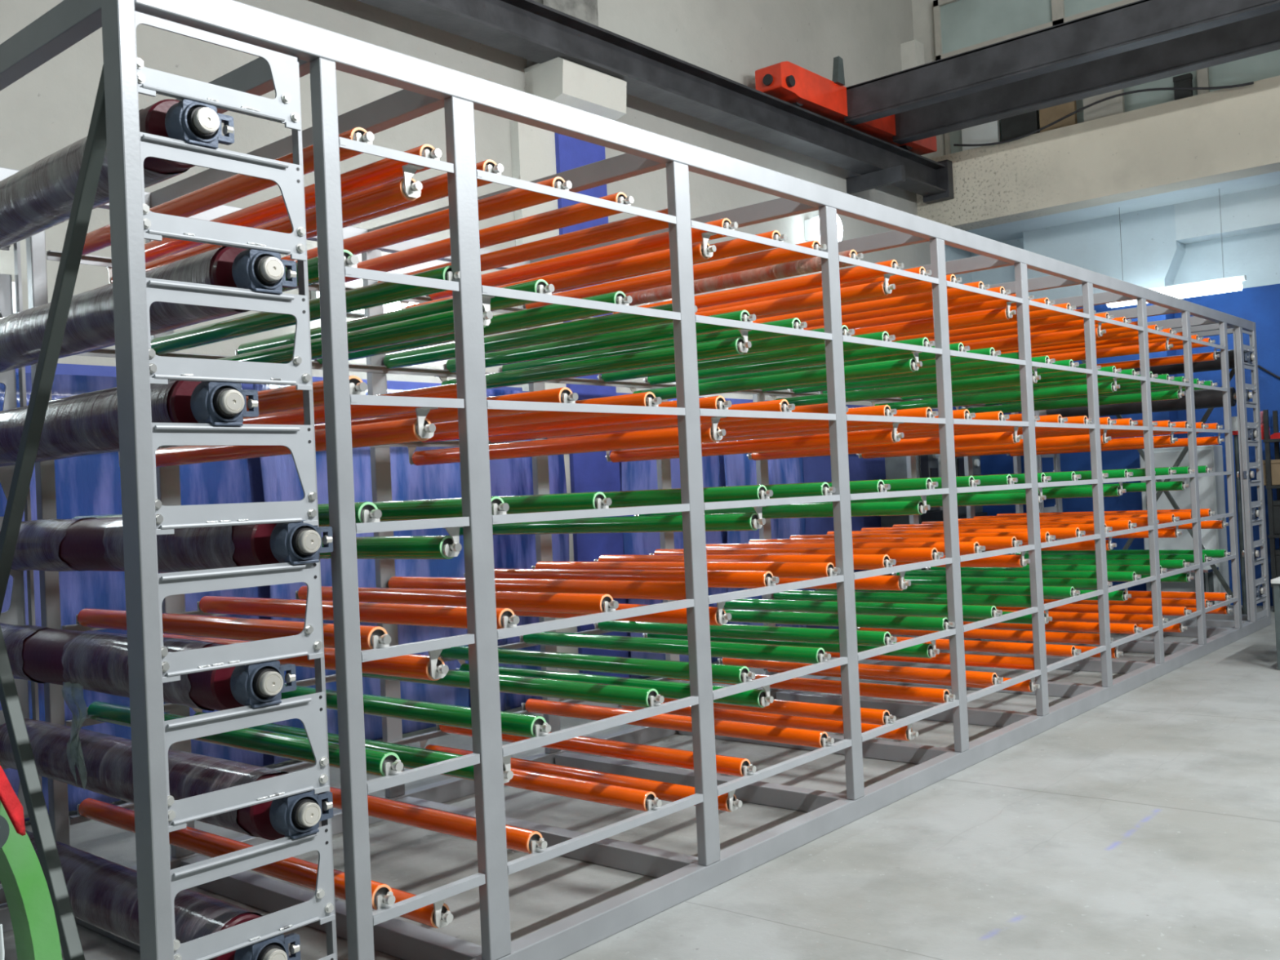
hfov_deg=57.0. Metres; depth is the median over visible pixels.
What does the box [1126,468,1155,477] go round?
roller
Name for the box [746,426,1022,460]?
roller
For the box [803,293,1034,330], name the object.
roller
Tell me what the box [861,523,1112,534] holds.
roller
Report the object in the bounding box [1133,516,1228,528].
roller
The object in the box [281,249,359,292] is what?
roller
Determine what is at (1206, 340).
roller
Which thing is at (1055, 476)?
roller
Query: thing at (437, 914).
roller
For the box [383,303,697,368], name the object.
roller
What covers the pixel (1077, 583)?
roller
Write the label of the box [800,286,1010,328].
roller
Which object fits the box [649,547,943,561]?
roller
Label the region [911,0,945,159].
wall
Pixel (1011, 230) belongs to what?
ledge
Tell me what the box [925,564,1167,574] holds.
roller
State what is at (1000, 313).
roller
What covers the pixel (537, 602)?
roller
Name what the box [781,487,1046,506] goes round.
roller
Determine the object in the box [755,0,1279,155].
crane
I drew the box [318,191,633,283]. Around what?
roller
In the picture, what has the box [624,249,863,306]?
roller
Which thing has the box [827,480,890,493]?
roller
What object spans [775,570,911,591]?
roller
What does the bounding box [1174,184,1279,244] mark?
trim
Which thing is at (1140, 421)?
roller
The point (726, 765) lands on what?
roller
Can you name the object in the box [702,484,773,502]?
roller
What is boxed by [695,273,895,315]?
roller
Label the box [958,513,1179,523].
roller
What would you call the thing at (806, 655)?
roller
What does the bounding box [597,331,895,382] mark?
roller
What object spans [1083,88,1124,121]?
case
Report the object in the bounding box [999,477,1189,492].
roller
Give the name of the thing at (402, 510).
roller
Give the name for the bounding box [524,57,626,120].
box
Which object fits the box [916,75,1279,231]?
ceiling beam
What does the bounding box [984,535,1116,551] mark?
roller
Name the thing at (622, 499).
roller
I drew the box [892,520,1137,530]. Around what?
roller
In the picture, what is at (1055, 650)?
roller
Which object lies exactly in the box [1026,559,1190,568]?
roller
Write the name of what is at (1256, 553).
unit
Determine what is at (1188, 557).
roller
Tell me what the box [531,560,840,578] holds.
roller
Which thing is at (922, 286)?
roller
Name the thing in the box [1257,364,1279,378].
cable
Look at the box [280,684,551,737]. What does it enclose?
roller
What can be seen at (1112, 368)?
roller
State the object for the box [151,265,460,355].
roller
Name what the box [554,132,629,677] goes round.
column
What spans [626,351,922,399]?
roller
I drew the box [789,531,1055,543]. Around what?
roller
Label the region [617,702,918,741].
roller
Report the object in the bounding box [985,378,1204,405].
roller
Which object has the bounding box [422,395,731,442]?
roller
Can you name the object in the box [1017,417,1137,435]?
roller
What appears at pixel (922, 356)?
roller
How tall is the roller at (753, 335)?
0.073 m
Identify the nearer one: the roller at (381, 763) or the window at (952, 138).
the roller at (381, 763)
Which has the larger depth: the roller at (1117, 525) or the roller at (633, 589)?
the roller at (1117, 525)
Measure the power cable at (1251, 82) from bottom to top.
0.222 m
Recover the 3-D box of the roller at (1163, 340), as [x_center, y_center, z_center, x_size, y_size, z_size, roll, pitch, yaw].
[3.666,-1.117,10.069,1.944,0.073,0.073,-3,-1,41]
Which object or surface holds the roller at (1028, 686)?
on the rack
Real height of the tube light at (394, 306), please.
0.160 m
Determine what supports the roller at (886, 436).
on the rack
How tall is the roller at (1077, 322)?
0.073 m
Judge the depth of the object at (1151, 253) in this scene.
13.12 m
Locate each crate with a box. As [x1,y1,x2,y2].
[1000,110,1039,141]
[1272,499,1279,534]
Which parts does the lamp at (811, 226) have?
wall plate, bulb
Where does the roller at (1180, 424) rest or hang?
on the rack
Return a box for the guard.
[937,453,942,510]
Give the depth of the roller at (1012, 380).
7.56 m
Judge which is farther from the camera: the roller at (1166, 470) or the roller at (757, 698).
the roller at (1166, 470)
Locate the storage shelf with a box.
[1262,409,1279,612]
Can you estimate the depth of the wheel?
2.08 m
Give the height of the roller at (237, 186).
0.073 m
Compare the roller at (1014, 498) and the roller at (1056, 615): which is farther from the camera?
the roller at (1056, 615)
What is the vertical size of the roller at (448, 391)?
0.073 m
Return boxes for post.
[1231,416,1247,614]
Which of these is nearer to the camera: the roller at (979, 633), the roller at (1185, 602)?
the roller at (979, 633)
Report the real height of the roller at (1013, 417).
0.073 m
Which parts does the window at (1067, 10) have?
pane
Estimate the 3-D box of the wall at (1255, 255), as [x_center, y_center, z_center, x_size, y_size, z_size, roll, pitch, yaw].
[8.416,-0.968,11.028,12.000,4.400,0.200,-3,-1,41]
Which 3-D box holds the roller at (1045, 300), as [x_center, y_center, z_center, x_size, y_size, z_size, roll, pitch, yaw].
[1.818,-1.056,7.907,1.944,0.073,0.073,-3,-1,41]
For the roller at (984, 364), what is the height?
0.073 m
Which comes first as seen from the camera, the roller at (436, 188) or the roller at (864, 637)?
the roller at (436, 188)
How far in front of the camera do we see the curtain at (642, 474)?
9.54 m
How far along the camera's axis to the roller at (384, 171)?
3.98 m
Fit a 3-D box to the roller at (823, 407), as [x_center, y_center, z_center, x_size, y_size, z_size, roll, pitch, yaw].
[0.199,-0.279,5.966,1.944,0.073,0.073,-3,-1,41]
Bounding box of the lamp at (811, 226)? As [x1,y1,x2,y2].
[804,214,842,244]
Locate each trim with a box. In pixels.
[510,120,578,700]
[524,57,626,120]
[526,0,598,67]
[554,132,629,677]
[900,39,924,71]
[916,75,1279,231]
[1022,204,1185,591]
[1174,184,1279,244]
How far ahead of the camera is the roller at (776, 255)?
5.65 m
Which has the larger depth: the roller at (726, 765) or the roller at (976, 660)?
the roller at (976, 660)
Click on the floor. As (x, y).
(1144, 824)
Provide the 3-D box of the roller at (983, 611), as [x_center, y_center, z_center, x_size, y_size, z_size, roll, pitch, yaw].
[1.255,0.771,7.132,1.944,0.073,0.073,-3,-1,41]
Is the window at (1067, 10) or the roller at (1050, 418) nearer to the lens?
the roller at (1050, 418)
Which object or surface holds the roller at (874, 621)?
on the rack
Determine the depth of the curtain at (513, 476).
8.42 m
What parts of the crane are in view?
limit arm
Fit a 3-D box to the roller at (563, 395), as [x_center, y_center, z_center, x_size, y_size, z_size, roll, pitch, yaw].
[-0.955,-0.241,4.617,1.944,0.073,0.073,-3,-1,41]
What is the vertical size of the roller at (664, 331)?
0.073 m
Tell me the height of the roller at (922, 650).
0.099 m
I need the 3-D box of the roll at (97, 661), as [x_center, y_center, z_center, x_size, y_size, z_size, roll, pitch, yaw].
[-1.707,0.712,3.692,2.034,0.476,0.186,-3,-1,41]
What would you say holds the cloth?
on the wheel
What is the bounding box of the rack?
[0,0,1271,959]
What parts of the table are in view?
leg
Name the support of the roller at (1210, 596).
on the rack
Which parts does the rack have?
bearing plate, bearing plate, bearing plate, bearing plate, bearing plate, bearing plate, bearing plate, post, post, shelf rail, post, bearing plate, bearing plate, bearing plate, bearing plate, bearing plate, bearing plate, bearing plate, shelf rail, bearing plate, post, shelf rail, rail, post, shelf rail, shelf rail, shelf rail, shelf rail, shelf rail, shelf rail, shelf rail, shelf rail, shelf rail, post, rail, shelf rail, post, shelf rail, shelf rail, shelf rail, shelf rail, shelf rail, shelf rail, shelf rail, post, post, rail, shelf rail, shelf rail, post, shelf rail, shelf rail, shelf rail, shelf rail, shelf rail, post, rail, shelf rail, shelf rail, shelf rail, shelf rail, shelf rail, shelf rail, shelf rail, post, post, post, shelf rail, shelf rail, shelf rail, shelf rail, shelf rail, shelf rail, shelf rail, post, post, post, bearing plate, bearing plate, post, shelf rail, shelf rail, shelf rail, shelf rail, shelf rail, shelf rail, shelf rail, post, shelf rail, shelf rail, shelf rail, shelf rail, shelf rail, shelf rail, shelf rail, post, shelf rail, shelf rail, shelf rail, shelf rail, shelf rail, shelf rail, shelf rail, post, shelf rail, shelf rail, shelf rail, shelf rail, shelf rail, shelf rail, shelf rail, post, post, bearing plate, bearing plate, bearing plate, bearing plate, bearing plate, bearing plate, post, bearing plate, bearing plate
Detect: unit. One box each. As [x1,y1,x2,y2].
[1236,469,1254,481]
[1242,547,1259,560]
[1247,428,1257,440]
[1251,507,1260,519]
[1255,585,1264,597]
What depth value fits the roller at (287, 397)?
3.51 m
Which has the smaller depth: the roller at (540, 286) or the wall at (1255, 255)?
the roller at (540, 286)
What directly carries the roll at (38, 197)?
on the rack
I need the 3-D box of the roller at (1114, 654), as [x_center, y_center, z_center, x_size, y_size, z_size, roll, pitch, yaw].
[2.511,1.196,8.571,1.944,0.099,0.073,-3,-1,41]
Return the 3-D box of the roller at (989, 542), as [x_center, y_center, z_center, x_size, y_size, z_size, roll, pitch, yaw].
[1.446,0.399,7.379,1.944,0.073,0.073,-3,-1,41]
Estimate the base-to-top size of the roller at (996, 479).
0.073 m
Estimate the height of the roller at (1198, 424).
0.073 m
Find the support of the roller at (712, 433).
on the rack
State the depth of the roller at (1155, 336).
9.51 m
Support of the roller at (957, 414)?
on the rack
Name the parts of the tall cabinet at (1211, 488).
door, door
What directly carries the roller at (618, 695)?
on the rack
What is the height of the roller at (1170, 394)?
0.099 m
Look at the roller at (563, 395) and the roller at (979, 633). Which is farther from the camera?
the roller at (979, 633)
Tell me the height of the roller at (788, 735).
0.073 m
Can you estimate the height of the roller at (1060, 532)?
0.073 m
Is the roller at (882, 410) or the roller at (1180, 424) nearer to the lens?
the roller at (882, 410)
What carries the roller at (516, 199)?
on the rack
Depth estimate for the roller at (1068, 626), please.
8.54 m
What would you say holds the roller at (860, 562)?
on the rack
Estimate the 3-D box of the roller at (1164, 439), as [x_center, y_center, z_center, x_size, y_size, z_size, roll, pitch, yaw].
[3.393,-0.285,9.696,1.944,0.099,0.073,-3,-1,41]
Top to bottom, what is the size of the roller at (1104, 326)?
0.073 m
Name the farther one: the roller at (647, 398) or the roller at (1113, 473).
the roller at (1113, 473)
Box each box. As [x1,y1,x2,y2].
[961,120,999,151]
[1039,100,1077,132]
[1173,72,1193,100]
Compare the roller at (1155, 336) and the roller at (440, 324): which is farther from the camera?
the roller at (1155, 336)
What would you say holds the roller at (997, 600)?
on the rack
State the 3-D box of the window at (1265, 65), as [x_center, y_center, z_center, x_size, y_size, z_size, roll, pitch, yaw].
[6.091,-4.242,11.258,1.350,0.880,0.090,-3,-1,41]
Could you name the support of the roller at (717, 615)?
on the rack
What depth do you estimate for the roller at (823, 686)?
6.30 m
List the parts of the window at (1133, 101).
frame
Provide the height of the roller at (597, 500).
0.073 m
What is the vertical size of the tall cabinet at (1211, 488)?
1.720 m
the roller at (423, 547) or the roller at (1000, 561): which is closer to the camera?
the roller at (423, 547)
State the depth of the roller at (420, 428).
3.83 m
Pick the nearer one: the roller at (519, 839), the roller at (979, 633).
the roller at (519, 839)
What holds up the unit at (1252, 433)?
attached to the rack
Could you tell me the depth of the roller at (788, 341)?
5.61 m
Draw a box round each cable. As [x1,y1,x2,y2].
[953,81,1253,146]
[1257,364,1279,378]
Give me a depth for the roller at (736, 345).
5.23 m
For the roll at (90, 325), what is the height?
0.186 m
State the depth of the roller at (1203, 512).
10.18 m
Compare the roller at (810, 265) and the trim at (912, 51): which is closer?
the roller at (810, 265)
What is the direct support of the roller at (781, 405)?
on the rack
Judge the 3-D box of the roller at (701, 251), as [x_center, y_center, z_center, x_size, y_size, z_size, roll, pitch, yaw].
[-0.447,-0.880,5.251,1.944,0.099,0.073,-3,-1,41]
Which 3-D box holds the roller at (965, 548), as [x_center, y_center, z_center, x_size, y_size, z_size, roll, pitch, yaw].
[1.123,0.410,7.001,1.944,0.073,0.073,-3,-1,41]
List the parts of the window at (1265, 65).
frame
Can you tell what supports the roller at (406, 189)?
attached to the rack
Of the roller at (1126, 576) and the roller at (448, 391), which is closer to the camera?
the roller at (448, 391)
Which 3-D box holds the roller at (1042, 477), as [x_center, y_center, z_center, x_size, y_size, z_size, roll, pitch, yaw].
[1.737,0.030,7.743,1.944,0.073,0.073,-3,-1,41]
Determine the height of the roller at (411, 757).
0.099 m
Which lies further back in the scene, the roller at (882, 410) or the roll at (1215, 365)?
the roll at (1215, 365)
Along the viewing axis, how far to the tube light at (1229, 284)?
12.15 m
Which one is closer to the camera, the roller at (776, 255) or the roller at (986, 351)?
the roller at (776, 255)
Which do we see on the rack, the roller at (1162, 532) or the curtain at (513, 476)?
the roller at (1162, 532)
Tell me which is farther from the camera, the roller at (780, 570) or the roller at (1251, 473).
the roller at (1251, 473)
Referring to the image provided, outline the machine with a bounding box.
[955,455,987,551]
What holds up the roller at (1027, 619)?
on the rack
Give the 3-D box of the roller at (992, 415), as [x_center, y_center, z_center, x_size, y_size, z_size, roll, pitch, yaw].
[1.350,-0.318,7.314,1.944,0.073,0.073,-3,-1,41]
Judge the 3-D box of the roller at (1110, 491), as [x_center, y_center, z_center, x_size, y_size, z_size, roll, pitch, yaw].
[2.604,0.102,8.750,1.944,0.099,0.073,-3,-1,41]
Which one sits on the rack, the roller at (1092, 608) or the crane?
the roller at (1092, 608)
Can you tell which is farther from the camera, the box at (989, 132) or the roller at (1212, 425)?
the box at (989, 132)
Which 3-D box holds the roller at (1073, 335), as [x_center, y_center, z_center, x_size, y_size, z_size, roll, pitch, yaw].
[2.398,-0.974,8.580,1.944,0.099,0.073,-3,-1,41]
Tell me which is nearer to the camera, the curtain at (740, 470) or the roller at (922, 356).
the roller at (922, 356)
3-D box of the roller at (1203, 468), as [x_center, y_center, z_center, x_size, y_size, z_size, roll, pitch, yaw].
[3.998,-0.045,10.387,1.944,0.073,0.073,-3,-1,41]
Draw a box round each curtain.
[0,372,263,820]
[253,383,470,764]
[486,389,568,711]
[621,400,728,678]
[723,453,808,627]
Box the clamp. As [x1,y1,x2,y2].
[1269,432,1279,439]
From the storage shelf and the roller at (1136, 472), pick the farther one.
the storage shelf
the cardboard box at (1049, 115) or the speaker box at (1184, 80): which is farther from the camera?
the cardboard box at (1049, 115)
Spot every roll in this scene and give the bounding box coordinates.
[0,98,234,248]
[0,245,297,373]
[0,380,258,466]
[0,516,333,573]
[0,622,296,790]
[0,718,333,839]
[0,830,300,959]
[1039,386,1253,417]
[1099,349,1255,374]
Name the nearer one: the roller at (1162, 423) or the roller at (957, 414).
the roller at (957, 414)
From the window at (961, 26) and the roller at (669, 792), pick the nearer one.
the roller at (669, 792)
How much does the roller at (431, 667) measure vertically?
0.099 m
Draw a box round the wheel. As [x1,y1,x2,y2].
[0,800,62,959]
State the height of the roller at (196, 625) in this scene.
0.073 m
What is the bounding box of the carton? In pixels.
[1262,459,1279,485]
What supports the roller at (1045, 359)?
on the rack
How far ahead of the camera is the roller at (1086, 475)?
7.93 m
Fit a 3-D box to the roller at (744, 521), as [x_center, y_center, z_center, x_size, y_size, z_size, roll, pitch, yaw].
[-0.234,0.197,5.431,1.944,0.099,0.073,-3,-1,41]
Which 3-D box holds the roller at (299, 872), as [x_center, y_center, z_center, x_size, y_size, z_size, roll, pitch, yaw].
[-1.438,1.227,3.958,1.944,0.073,0.073,-3,-1,41]
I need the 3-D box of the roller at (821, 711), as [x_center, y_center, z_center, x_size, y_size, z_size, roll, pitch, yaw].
[0.460,1.163,6.179,1.944,0.073,0.073,-3,-1,41]
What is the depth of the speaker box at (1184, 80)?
11.71 m
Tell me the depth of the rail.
9.69 m
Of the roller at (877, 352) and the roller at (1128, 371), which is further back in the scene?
the roller at (1128, 371)
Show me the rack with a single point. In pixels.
(287, 49)
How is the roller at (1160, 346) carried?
on the rack
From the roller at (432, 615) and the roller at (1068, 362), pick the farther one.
the roller at (1068, 362)
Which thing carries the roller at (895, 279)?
on the rack
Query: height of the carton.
0.260 m
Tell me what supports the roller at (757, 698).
on the rack
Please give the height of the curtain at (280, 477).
2.210 m
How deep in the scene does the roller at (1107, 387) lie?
8.62 m
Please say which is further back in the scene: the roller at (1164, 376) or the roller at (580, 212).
the roller at (1164, 376)
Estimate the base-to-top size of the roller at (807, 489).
0.073 m
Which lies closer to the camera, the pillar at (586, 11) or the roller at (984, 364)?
the roller at (984, 364)
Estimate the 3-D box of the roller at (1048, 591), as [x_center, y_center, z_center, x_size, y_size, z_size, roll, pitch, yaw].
[2.018,0.745,8.024,1.944,0.073,0.073,-3,-1,41]
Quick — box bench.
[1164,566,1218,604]
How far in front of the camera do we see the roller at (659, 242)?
5.23 m
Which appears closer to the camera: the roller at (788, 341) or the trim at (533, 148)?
the roller at (788, 341)
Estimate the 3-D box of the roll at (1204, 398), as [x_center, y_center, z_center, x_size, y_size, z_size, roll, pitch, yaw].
[4.782,-0.728,11.360,2.034,0.176,0.180,-3,-1,41]
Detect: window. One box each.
[933,0,1057,60]
[944,110,1039,155]
[1057,0,1139,24]
[1075,69,1203,123]
[1201,49,1279,93]
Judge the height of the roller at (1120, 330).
0.073 m
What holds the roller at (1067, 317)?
on the rack
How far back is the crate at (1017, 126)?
12.80 m
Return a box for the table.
[1271,576,1279,670]
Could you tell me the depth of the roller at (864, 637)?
6.06 m
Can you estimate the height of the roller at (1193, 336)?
0.073 m
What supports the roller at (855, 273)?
on the rack
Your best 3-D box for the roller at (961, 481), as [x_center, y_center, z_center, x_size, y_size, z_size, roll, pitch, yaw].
[1.091,0.052,6.988,1.944,0.073,0.073,-3,-1,41]
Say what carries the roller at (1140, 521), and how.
on the rack
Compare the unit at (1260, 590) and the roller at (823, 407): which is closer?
the roller at (823, 407)
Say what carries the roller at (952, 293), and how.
on the rack
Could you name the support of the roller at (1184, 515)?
on the rack
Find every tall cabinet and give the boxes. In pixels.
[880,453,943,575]
[1139,444,1230,605]
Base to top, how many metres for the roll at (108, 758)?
0.186 m
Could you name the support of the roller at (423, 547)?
on the rack
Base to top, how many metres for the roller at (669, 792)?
0.099 m
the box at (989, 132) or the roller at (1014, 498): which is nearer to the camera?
the roller at (1014, 498)
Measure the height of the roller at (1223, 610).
0.099 m
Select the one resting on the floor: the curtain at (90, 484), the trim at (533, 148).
the curtain at (90, 484)
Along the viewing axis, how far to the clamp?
11.96 m
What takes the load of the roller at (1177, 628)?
on the rack
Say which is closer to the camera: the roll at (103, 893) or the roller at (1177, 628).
the roll at (103, 893)
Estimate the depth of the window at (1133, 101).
12.02 m
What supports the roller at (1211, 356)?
on the rack
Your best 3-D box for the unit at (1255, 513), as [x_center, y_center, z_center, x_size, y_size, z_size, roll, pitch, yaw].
[5.579,0.308,10.766,0.130,0.132,0.158,-3,-1,41]
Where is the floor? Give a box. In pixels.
[0,604,1279,959]
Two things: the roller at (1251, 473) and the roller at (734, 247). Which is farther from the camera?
the roller at (1251, 473)
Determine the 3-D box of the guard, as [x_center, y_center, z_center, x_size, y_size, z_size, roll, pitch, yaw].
[3.179,0.488,12.283,0.120,2.000,0.120,-3,-1,41]
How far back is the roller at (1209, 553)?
10.51 m
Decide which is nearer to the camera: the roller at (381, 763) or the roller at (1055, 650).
the roller at (381, 763)
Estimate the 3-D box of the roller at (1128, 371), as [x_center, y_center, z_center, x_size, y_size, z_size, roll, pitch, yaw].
[2.846,-0.726,9.087,1.944,0.073,0.073,-3,-1,41]
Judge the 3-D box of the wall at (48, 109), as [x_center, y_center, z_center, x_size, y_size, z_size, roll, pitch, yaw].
[-1.560,-2.442,8.132,0.250,8.200,17.500,-3,-1,41]
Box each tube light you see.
[0,281,16,314]
[311,290,418,315]
[1106,188,1246,307]
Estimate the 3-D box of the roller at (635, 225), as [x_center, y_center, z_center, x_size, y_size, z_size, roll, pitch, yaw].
[-0.556,-0.977,5.131,1.944,0.073,0.073,-3,-1,41]
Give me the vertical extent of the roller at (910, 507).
0.099 m
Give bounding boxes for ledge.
[966,170,1279,241]
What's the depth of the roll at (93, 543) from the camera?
3.45 m
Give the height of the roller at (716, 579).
0.073 m
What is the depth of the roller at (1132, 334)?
9.17 m
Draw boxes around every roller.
[73,502,382,527]
[75,608,391,650]
[76,798,395,910]
[81,127,373,256]
[85,701,403,777]
[106,163,424,284]
[118,407,438,467]
[133,809,453,928]
[144,143,441,262]
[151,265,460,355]
[163,633,450,680]
[191,707,515,783]
[196,595,519,629]
[215,294,494,364]
[235,279,554,355]
[242,383,457,425]
[245,375,367,414]
[280,176,572,262]
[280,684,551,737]
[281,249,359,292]
[295,585,618,613]
[306,159,503,239]
[313,291,632,364]
[314,386,577,430]
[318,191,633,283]
[320,526,463,559]
[329,786,547,853]
[362,669,664,707]
[371,496,509,521]
[377,208,668,283]
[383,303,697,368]
[388,576,685,599]
[398,231,716,309]
[405,416,726,466]
[419,739,742,812]
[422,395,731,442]
[425,217,737,300]
[433,391,662,434]
[434,328,751,389]
[435,724,755,777]
[439,644,755,684]
[442,310,755,373]
[455,659,773,707]
[459,506,766,535]
[463,568,779,588]
[488,399,795,443]
[497,317,807,372]
[498,491,611,514]
[503,768,662,811]
[512,600,732,625]
[519,631,831,663]
[520,240,826,308]
[520,698,834,747]
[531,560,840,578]
[546,403,848,439]
[551,230,786,293]
[561,324,854,379]
[593,620,897,646]
[594,554,896,569]
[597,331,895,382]
[602,488,681,508]
[605,422,904,462]
[613,259,903,313]
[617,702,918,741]
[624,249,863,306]
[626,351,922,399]
[634,494,930,519]
[642,633,939,657]
[643,337,934,385]
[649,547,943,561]
[663,697,896,725]
[666,674,955,703]
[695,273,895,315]
[696,266,931,312]
[697,342,969,383]
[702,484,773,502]
[706,541,985,555]
[716,408,975,442]
[717,657,1003,685]
[720,404,897,433]
[722,407,937,438]
[723,598,1002,618]
[724,608,955,631]
[745,536,1022,549]
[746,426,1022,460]
[752,280,990,323]
[755,274,962,319]
[760,351,1018,391]
[763,668,1039,692]
[764,481,835,498]
[771,366,1040,406]
[773,590,1044,607]
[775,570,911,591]
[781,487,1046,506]
[787,355,1055,394]
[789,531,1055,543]
[796,608,1052,624]
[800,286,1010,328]
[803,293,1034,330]
[815,583,1079,597]
[817,359,1079,393]
[826,527,1085,538]
[826,652,1034,670]
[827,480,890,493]
[851,301,1016,335]
[856,429,1111,458]
[856,627,1113,644]
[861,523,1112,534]
[871,377,1119,409]
[882,477,937,491]
[891,308,1096,341]
[891,569,1141,582]
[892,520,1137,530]
[892,550,1030,567]
[894,302,1076,337]
[896,636,1081,657]
[897,368,1140,400]
[897,411,1009,431]
[897,413,1039,434]
[900,415,1093,439]
[903,413,1067,437]
[903,576,1112,589]
[914,481,1125,498]
[918,346,1000,368]
[920,371,1158,399]
[921,516,1159,527]
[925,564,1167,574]
[928,312,1114,342]
[929,475,980,488]
[949,316,1131,343]
[955,386,1185,413]
[955,431,1177,457]
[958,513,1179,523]
[962,321,1106,350]
[963,621,1142,634]
[973,474,1017,486]
[973,511,1191,520]
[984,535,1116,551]
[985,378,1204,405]
[995,324,1163,352]
[995,603,1191,616]
[996,508,1215,517]
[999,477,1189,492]
[1000,328,1177,353]
[1000,380,1217,404]
[1001,609,1168,624]
[1003,554,1211,563]
[1006,432,1224,456]
[1009,297,1054,313]
[1010,472,1051,484]
[1010,549,1231,557]
[1017,417,1116,434]
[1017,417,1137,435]
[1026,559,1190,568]
[1031,331,1182,356]
[1031,337,1173,360]
[1034,365,1121,383]
[1035,419,1157,436]
[1035,420,1175,437]
[1036,363,1101,378]
[1043,587,1131,600]
[1043,597,1213,608]
[1044,471,1081,482]
[1051,620,1187,632]
[1074,470,1108,479]
[1074,645,1123,658]
[1081,524,1182,537]
[1097,347,1220,369]
[1100,320,1137,335]
[1102,469,1133,478]
[1106,421,1192,435]
[1106,422,1208,436]
[1111,422,1222,438]
[1114,373,1174,387]
[1116,376,1189,391]
[1124,590,1231,600]
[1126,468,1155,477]
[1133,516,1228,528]
[1137,569,1194,582]
[1155,466,1176,475]
[1167,337,1215,351]
[1168,334,1203,346]
[1169,466,1194,474]
[1186,604,1233,613]
[1197,465,1213,473]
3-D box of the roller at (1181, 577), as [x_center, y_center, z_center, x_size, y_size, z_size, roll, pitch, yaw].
[3.599,0.793,9.867,1.944,0.099,0.073,-3,-1,41]
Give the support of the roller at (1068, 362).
on the rack
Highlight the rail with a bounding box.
[356,0,954,204]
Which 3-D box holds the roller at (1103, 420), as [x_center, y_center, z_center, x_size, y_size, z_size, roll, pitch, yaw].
[2.502,-0.356,8.660,1.944,0.073,0.073,-3,-1,41]
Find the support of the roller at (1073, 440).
on the rack
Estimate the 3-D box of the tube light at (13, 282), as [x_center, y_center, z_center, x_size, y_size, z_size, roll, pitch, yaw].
[-3.551,-0.899,5.417,0.108,0.160,1.300,-3,-1,41]
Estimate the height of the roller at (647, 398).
0.073 m
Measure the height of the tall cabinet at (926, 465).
1.900 m
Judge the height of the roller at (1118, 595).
0.099 m
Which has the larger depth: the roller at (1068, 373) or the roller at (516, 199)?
the roller at (1068, 373)
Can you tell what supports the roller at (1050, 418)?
on the rack
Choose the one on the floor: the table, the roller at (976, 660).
the table
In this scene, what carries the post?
on the floor
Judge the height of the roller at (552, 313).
0.073 m
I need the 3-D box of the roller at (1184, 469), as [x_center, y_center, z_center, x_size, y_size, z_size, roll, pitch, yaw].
[3.675,-0.034,10.009,1.944,0.073,0.073,-3,-1,41]
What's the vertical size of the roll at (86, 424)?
0.186 m
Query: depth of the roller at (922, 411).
6.30 m
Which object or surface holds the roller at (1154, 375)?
on the rack
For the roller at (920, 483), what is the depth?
6.04 m
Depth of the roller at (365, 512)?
3.39 m
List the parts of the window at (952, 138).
frame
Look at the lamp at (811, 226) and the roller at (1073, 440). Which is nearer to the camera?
the roller at (1073, 440)
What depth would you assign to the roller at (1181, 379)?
9.48 m
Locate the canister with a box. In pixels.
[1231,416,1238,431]
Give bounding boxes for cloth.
[0,765,26,835]
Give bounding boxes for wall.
[0,0,983,821]
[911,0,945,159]
[970,228,1279,605]
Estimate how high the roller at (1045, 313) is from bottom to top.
0.073 m

